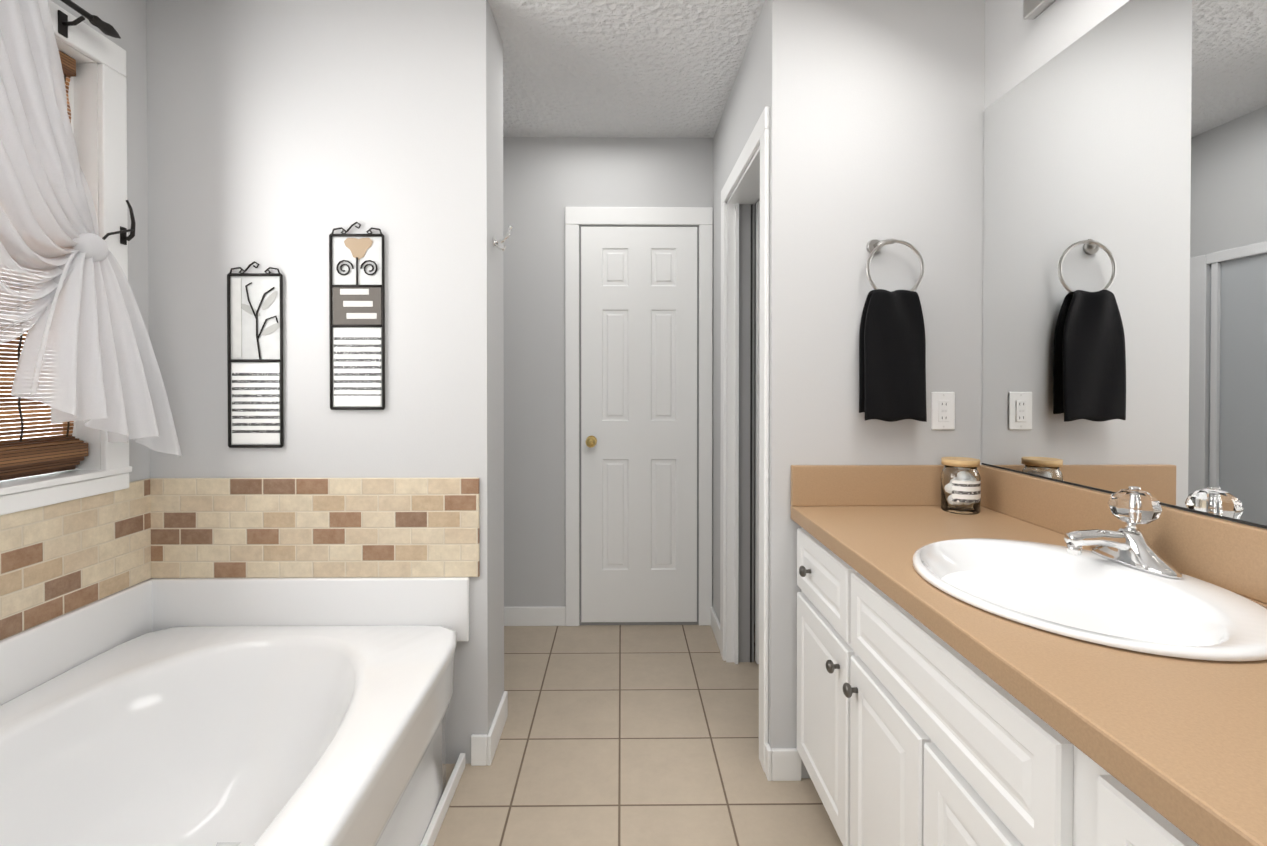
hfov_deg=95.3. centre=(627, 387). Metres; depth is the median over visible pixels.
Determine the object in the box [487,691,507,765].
baseboard
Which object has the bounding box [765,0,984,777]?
wall
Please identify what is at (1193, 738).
countertop
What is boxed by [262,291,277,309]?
leaf
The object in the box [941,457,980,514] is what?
jar
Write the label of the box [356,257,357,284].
post
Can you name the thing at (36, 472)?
fold
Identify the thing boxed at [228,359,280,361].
frame
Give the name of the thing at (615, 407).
door
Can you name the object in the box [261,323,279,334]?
leaf
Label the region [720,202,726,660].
trim
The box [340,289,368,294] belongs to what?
slot
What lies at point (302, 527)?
wall tile
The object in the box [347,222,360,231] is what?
scroll
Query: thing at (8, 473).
fold
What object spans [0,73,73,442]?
window blind
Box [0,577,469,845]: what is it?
bathtub
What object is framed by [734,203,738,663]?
door frame
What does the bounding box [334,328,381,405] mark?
striped panel
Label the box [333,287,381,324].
plate
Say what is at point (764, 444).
trim
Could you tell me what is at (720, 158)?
wall
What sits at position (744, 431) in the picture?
door frame
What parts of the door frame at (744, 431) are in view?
far doorway jamb gap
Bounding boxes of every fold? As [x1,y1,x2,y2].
[0,436,75,480]
[0,438,79,476]
[0,440,83,472]
[0,443,87,467]
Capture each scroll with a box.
[229,267,244,273]
[244,261,259,270]
[264,267,279,273]
[331,227,346,233]
[336,260,353,274]
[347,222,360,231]
[360,260,377,274]
[366,227,381,233]
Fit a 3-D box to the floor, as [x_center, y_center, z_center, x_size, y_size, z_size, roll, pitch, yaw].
[0.011,1.239,0.811,3.500,0.060,4.600,0,0,-1]
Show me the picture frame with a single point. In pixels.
(356, 235)
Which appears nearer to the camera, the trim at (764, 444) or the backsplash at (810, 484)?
the backsplash at (810, 484)
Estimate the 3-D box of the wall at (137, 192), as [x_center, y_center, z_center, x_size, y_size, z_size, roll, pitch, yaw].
[-1.563,-0.006,0.213,0.140,2.440,3.220,0,0,-1]
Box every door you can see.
[565,207,712,625]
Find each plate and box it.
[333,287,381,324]
[931,392,954,429]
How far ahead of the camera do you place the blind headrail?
1.60 m
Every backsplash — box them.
[791,465,978,504]
[979,465,1266,592]
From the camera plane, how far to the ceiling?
2.22 m
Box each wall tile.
[0,478,150,640]
[150,478,479,577]
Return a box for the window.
[0,0,128,515]
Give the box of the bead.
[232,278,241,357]
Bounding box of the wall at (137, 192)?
[51,0,149,481]
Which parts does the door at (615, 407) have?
knob, panel, panel, panel, door jamb shadow, panel, panel, panel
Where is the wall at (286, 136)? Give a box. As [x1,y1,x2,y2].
[146,0,503,763]
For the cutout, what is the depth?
1.82 m
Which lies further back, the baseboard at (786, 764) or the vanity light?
the baseboard at (786, 764)
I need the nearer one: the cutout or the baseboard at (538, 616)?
the cutout
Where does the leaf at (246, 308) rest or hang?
attached to the wall at (286, 136)
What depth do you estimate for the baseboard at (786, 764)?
1.76 m
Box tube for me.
[330,285,381,287]
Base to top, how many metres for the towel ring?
0.551 m
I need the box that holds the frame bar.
[331,324,381,326]
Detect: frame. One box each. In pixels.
[228,273,281,275]
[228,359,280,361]
[330,234,382,236]
[726,146,759,663]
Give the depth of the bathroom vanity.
1.02 m
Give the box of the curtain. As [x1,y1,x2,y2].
[0,0,181,456]
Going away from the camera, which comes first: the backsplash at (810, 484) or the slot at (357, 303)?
the backsplash at (810, 484)
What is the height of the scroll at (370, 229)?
0.025 m
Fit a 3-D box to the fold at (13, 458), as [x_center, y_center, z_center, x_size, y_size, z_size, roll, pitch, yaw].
[-1.528,0.178,1.140,0.022,0.039,0.986,0,0,-1]
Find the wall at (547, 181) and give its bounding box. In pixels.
[503,137,759,624]
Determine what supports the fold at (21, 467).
attached to the window blind
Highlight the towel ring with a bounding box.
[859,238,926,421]
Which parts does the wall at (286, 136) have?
stem, stem, stem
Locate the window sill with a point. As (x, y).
(16, 485)
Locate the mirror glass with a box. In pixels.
[981,0,1266,528]
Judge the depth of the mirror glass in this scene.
1.25 m
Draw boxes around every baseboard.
[471,734,486,765]
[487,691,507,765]
[504,606,565,625]
[711,606,719,649]
[765,743,800,780]
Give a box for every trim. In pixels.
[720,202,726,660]
[721,106,769,205]
[759,129,769,771]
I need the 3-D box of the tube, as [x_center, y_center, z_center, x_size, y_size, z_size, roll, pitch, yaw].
[-0.851,-0.320,1.819,0.164,0.009,0.009,0,0,-1]
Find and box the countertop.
[791,505,1266,845]
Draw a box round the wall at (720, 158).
[713,1,764,622]
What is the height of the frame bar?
0.009 m
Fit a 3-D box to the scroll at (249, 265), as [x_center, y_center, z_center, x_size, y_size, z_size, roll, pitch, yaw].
[-1.179,-0.381,1.815,0.046,0.032,0.006,0,0,-1]
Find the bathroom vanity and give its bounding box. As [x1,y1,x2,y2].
[791,517,1214,845]
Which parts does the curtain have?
sheer panel, rail bracket plate, rail holdback plate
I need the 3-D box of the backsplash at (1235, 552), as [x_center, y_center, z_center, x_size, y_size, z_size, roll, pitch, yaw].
[1.093,0.309,0.408,0.020,0.123,2.688,0,0,-1]
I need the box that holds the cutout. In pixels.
[344,238,372,259]
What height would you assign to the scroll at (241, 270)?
0.025 m
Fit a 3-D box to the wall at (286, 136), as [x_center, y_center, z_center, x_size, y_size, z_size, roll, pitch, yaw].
[-1.099,-0.021,1.951,1.304,2.440,0.275,0,0,-1]
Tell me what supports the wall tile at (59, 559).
attached to the wall at (137, 192)
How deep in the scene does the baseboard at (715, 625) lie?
2.74 m
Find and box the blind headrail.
[58,50,75,76]
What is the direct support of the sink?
in the countertop
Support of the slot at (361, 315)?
attached to the wall at (286, 136)
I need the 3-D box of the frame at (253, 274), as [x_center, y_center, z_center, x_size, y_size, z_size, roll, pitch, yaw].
[-1.170,-0.355,1.815,0.164,0.009,0.009,0,0,-1]
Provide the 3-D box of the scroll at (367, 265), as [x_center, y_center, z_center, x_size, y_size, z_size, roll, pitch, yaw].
[-0.814,-0.378,1.818,0.054,0.048,0.005,0,0,-1]
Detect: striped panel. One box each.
[232,363,279,443]
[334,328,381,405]
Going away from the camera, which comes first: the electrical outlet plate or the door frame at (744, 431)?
the electrical outlet plate
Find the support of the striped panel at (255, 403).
attached to the wall at (286, 136)
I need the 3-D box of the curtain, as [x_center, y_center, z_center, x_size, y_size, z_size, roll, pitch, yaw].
[-1.409,-0.399,1.067,0.154,1.229,1.340,0,0,-1]
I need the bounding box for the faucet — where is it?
[1059,486,1202,576]
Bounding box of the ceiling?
[488,0,764,137]
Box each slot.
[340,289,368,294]
[343,301,372,306]
[347,313,376,318]
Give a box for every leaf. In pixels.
[241,303,259,315]
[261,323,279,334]
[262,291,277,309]
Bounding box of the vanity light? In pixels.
[1024,0,1054,19]
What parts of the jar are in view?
lid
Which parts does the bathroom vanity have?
knob, door, drawer, knob, knob, knob stem, door, drawer, door, drawer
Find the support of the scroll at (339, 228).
attached to the picture frame
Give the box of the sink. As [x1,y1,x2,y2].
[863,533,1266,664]
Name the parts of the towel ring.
post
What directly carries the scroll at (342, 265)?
attached to the wall at (286, 136)
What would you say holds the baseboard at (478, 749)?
attached to the wall at (286, 136)
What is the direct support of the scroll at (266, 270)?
attached to the wall at (286, 136)
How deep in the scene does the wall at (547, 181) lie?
2.89 m
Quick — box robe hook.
[492,225,512,250]
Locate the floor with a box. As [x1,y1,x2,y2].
[433,624,842,845]
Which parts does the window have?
window daylight pane, window trim apron, window sash, window sash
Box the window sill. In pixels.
[0,466,131,495]
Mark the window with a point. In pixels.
(112, 124)
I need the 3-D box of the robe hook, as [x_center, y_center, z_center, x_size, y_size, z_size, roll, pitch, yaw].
[-0.414,-0.499,1.927,0.066,0.086,0.034,0,0,-1]
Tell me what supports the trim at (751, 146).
attached to the wall at (720, 158)

